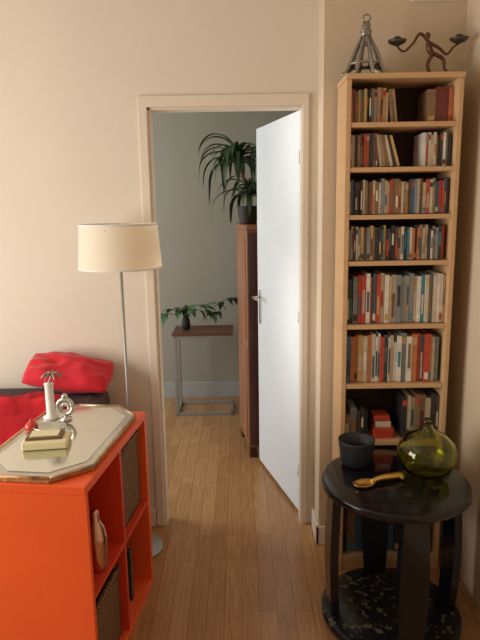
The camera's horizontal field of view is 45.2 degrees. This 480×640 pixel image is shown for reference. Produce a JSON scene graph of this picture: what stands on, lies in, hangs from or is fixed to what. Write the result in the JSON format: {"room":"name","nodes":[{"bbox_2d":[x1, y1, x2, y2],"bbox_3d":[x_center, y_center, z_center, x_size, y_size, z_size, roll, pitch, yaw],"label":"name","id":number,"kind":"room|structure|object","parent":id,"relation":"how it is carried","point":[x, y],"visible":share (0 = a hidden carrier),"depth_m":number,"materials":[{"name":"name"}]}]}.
{"room":"living room","nodes":[
{"label":"living room","id":0,"kind":"room"},
{"bbox_2d":[0,0,318,523],"bbox_3d":[-0.839,-0.210,2.722,3.530,2.550,0.070,-1,11,0],"label":"wall","id":1,"kind":"structure","parent":0,"point":[72,77],"depth_m":2.56,"materials":[{"name":"paint"}]},
{"bbox_2d":[151,509,156,525],"bbox_3d":[-1.504,1.016,2.916,2.160,0.090,0.014,-1,11,0],"label":"baseboard","id":2,"kind":"structure","parent":1,"relation":"attached to","point":[153,511],"depth_m":2.91,"materials":[{"name":"paint"}]},
{"bbox_2d":[137,93,308,525],"bbox_3d":[-0.058,0.017,2.765,0.757,2.064,0.088,-1,11,0],"label":"trim","id":3,"kind":"structure","parent":1,"relation":"attached to","point":[146,105],"depth_m":2.67,"materials":[{"name":"paint"}]},
{"bbox_2d":[252,110,299,508],"bbox_3d":[0.234,-0.044,3.143,0.154,1.990,0.668,-5,12,-20],"label":"door","id":4,"kind":"structure","parent":1,"relation":"in","point":[278,141],"depth_m":3.08,"materials":[{"name":"paint"}]},
{"bbox_2d":[152,110,298,381],"bbox_3d":[-0.510,-0.601,4.705,4.200,2.550,0.070,-1,11,0],"label":"wall","id":5,"kind":"structure","parent":0,"point":[198,247],"depth_m":4.65,"materials":[{"name":"grey paint"}]},
{"bbox_2d":[163,381,239,397],"bbox_3d":[-0.491,0.593,4.893,4.060,0.135,0.017,-1,11,0],"label":"baseboard","id":6,"kind":"structure","parent":5,"relation":"attached to","point":[217,388],"depth_m":4.88,"materials":[{"name":"paint"}]},
{"bbox_2d":[129,397,479,639],"bbox_3d":[-0.479,1.335,1.557,4.200,0.050,6.950,-1,11,0],"label":"floor","id":7,"kind":"structure","parent":0,"point":[237,560],"depth_m":2.68,"materials":[{"name":"brown wood"}]},
{"bbox_2d":[0,388,109,404],"bbox_3d":[-1.448,0.776,2.390,1.680,0.760,0.905,-1,11,0],"label":"sofa","id":8,"kind":"object","parent":7,"relation":"on","point":[80,398],"visible":0.06,"depth_m":2.62,"materials":[{"name":"brown fabric"}]},
{"bbox_2d":[0,391,61,444],"bbox_3d":[-1.073,0.447,2.497,0.640,0.264,0.142,-1,11,0],"label":"blanket","id":9,"kind":"object","parent":8,"relation":"on","point":[15,412],"visible":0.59,"depth_m":2.44,"materials":[{"name":"fabric"}]},
{"bbox_2d":[22,351,113,393],"bbox_3d":[-0.781,0.240,2.639,0.388,0.170,0.198,-1,11,0],"label":"throw pillow","id":10,"kind":"object","parent":8,"relation":"on","point":[80,374],"visible":0.94,"depth_m":2.58,"materials":[{"name":"red fabric"}]},
{"bbox_2d":[0,411,153,639],"bbox_3d":[-0.625,0.810,2.128,0.420,0.768,0.650,0,11,7],"label":"cube shelf","id":11,"kind":"object","parent":7,"relation":"on","point":[49,586],"visible":0.8,"depth_m":1.80,"materials":[{"name":"paint"}]},
{"bbox_2d":[0,404,135,482],"bbox_3d":[-0.620,0.420,2.061,0.377,0.021,0.657,0,11,7],"label":"tray","id":12,"kind":"object","parent":11,"relation":"on","point":[95,429],"visible":0.89,"depth_m":1.94,"materials":[{"name":"silver metal"}]},
{"bbox_2d":[24,419,38,431],"bbox_3d":[-0.759,0.382,2.099,0.048,0.044,0.048,-1,11,0],"label":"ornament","id":13,"kind":"object","parent":12,"relation":"on","point":[30,425],"visible":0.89,"depth_m":2.08,"materials":[{"name":"red glass"}]},
{"bbox_2d":[21,429,70,450],"bbox_3d":[-0.661,0.407,1.972,0.150,0.040,0.095,-2,11,-7],"label":"soap box","id":14,"kind":"object","parent":12,"relation":"on","point":[51,438],"visible":1,"depth_m":1.94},
{"bbox_2d":[33,421,66,429],"bbox_3d":[-0.694,0.394,2.102,0.131,0.018,0.089,-1,11,0],"label":"dish","id":15,"kind":"object","parent":12,"relation":"on","point":[48,425],"visible":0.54,"depth_m":2.12,"materials":[{"name":"white ceramic"}]},
{"bbox_2d":[40,371,61,419],"bbox_3d":[-0.717,0.287,2.213,0.086,0.185,0.082,-1,11,0],"label":"candle holder","id":16,"kind":"object","parent":12,"relation":"on","point":[49,391],"visible":1,"depth_m":2.20,"materials":[{"name":"white ceramic"}]},
{"bbox_2d":[56,393,74,421],"bbox_3d":[-0.667,0.330,2.201,0.067,0.104,0.048,8,14,37],"label":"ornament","id":17,"kind":"object","parent":12,"relation":"on","point":[65,406],"visible":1,"depth_m":2.19,"materials":[{"name":"silver metal"}]},
{"bbox_2d":[89,509,107,572],"bbox_3d":[-0.480,0.730,1.920,0.074,0.212,0.074,-1,11,0],"label":"vase","id":18,"kind":"object","parent":11,"relation":"on","point":[97,528],"visible":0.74,"depth_m":1.90,"materials":[{"name":"ceramic"}]},
{"bbox_2d":[95,564,121,639],"bbox_3d":[-0.623,1.052,2.012,0.353,0.280,0.285,0,11,7],"label":"wicker basket","id":19,"kind":"object","parent":11,"relation":"in","point":[108,611],"visible":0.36,"depth_m":2.02,"materials":[{"name":"brown wicker"}]},
{"bbox_2d":[127,548,133,600],"bbox_3d":[-0.559,1.022,2.267,0.240,0.239,0.146,0,11,7],"label":"book stack","id":20,"kind":"object","parent":11,"relation":"in","point":[129,550],"visible":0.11,"depth_m":2.30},
{"bbox_2d":[121,430,140,528],"bbox_3d":[-0.591,0.619,2.244,0.353,0.310,0.275,0,11,7],"label":"wicker basket","id":21,"kind":"object","parent":11,"relation":"in","point":[130,475],"visible":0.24,"depth_m":2.24,"materials":[{"name":"brown wicker"}]},
{"bbox_2d":[78,223,162,558],"bbox_3d":[-0.502,0.338,2.580,0.355,1.517,0.355,-1,11,0],"label":"floor lamp","id":22,"kind":"object","parent":7,"relation":"on","point":[102,247],"visible":0.81,"depth_m":2.32,"materials":[{"name":"beige fabric"}]},
{"bbox_2d":[172,325,233,415],"bbox_3d":[-0.279,0.391,4.547,0.460,0.655,0.300,-1,11,0],"label":"side table","id":23,"kind":"object","parent":7,"relation":"on","point":[195,331],"visible":1,"depth_m":4.47,"materials":[{"name":"brown wood"}]},
{"bbox_2d":[161,295,237,329],"bbox_3d":[-0.309,-0.058,4.446,0.614,0.264,0.192,-1,11,0],"label":"pothos","id":24,"kind":"object","parent":23,"relation":"on","point":[191,309],"visible":0.99,"depth_m":4.43,"materials":[{"name":"plant"}]},
{"bbox_2d":[235,223,258,457],"bbox_3d":[0.268,0.115,3.775,0.516,1.475,0.440,-3,11,-8],"label":"wardrobe","id":25,"kind":"object","parent":7,"relation":"on","point":[247,257],"visible":0.22,"depth_m":3.60,"materials":[{"name":"brown wood"}]},
{"bbox_2d":[198,133,256,223],"bbox_3d":[-0.048,-0.887,3.622,0.496,0.559,0.404,8,14,39],"label":"dracaena","id":26,"kind":"object","parent":25,"relation":"on","point":[235,153],"visible":0.89,"depth_m":3.54,"materials":[{"name":"plant"}]},
{"bbox_2d":[321,450,471,639],"bbox_3d":[0.572,0.873,2.173,0.530,0.590,0.530,-1,11,0],"label":"round side table","id":27,"kind":"object","parent":7,"relation":"on","point":[374,601],"visible":0.84,"depth_m":2.10,"materials":[{"name":"black paint"}]},
{"bbox_2d":[338,432,374,468],"bbox_3d":[0.451,0.509,2.240,0.140,0.100,0.140,-1,11,0],"label":"ceramic bowl","id":28,"kind":"object","parent":27,"relation":"on","point":[356,449],"visible":1,"depth_m":2.20,"materials":[{"name":"black ceramic"}]},
{"bbox_2d":[353,471,405,488],"bbox_3d":[0.503,0.574,2.083,0.217,0.031,0.056,-5,12,-22],"label":"scoop","id":29,"kind":"object","parent":27,"relation":"on","point":[364,483],"visible":1,"depth_m":2.08,"materials":[{"name":"gold metal"}]},
{"bbox_2d":[397,417,457,479],"bbox_3d":[0.691,0.469,2.131,0.216,0.212,0.216,-1,11,0],"label":"glass vase","id":30,"kind":"object","parent":27,"relation":"on","point":[425,452],"visible":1,"depth_m":2.06,"materials":[{"name":"green glass"}]},
{"bbox_2d":[332,71,465,570],"bbox_3d":[0.633,0.071,2.438,0.446,2.060,0.201,-1,11,0],"label":"bookcase","id":31,"kind":"object","parent":7,"relation":"on","point":[378,395],"visible":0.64,"depth_m":2.34,"materials":[{"name":"brown wood"}]},
{"bbox_2d":[342,13,388,76],"bbox_3d":[0.483,-1.053,2.216,0.181,0.230,0.144,1,11,9],"label":"sculpture","id":32,"kind":"object","parent":31,"relation":"on","point":[365,57],"visible":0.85,"depth_m":2.19,"materials":[{"name":"grey metal"}]},
{"bbox_2d":[343,86,453,550],"bbox_3d":[0.633,0.055,2.438,0.395,1.942,0.154,-1,11,0],"label":"books","id":33,"kind":"object","parent":31,"relation":"on","point":[375,296],"visible":0.8,"depth_m":2.33,"materials":[{"name":"multicoloured paper"}]},
{"bbox_2d":[388,32,468,71],"bbox_3d":[0.722,-1.022,2.223,0.309,0.164,0.072,-1,11,0],"label":"candelabrum","id":34,"kind":"object","parent":31,"relation":"on","point":[458,39],"visible":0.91,"depth_m":2.21,"materials":[{"name":"metal"}]},
{"bbox_2d":[314,0,467,525],"bbox_3d":[0.641,-0.210,2.600,0.572,2.550,0.180,-1,11,0],"label":"wall","id":35,"kind":"structure","parent":0,"point":[340,22],"depth_m":2.35,"materials":[{"name":"beige paint"}]},
{"bbox_2d":[311,506,439,543],"bbox_3d":[0.653,0.999,2.828,0.586,0.090,0.194,-1,11,0],"label":"baseboard","id":36,"kind":"structure","parent":35,"relation":"attached to","point":[319,531],"depth_m":2.74,"materials":[{"name":"paint"}]},
{"bbox_2d":[411,0,455,1],"bbox_3d":[0.769,-1.332,2.281,0.180,0.130,0.019,-1,11,0],"label":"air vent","id":37,"kind":"object","parent":35,"relation":"in","point":[411,0],"visible":1,"depth_m":2.29,"materials":[{"name":"plastic"}]},
{"bbox_2d":[439,0,479,608],"bbox_3d":[0.969,0.227,0.327,0.070,2.550,4.950,-1,11,0],"label":"wall","id":38,"kind":"structure","parent":0,"point":[462,426],"depth_m":2.34,"materials":[{"name":"beige paint"}]}
]}

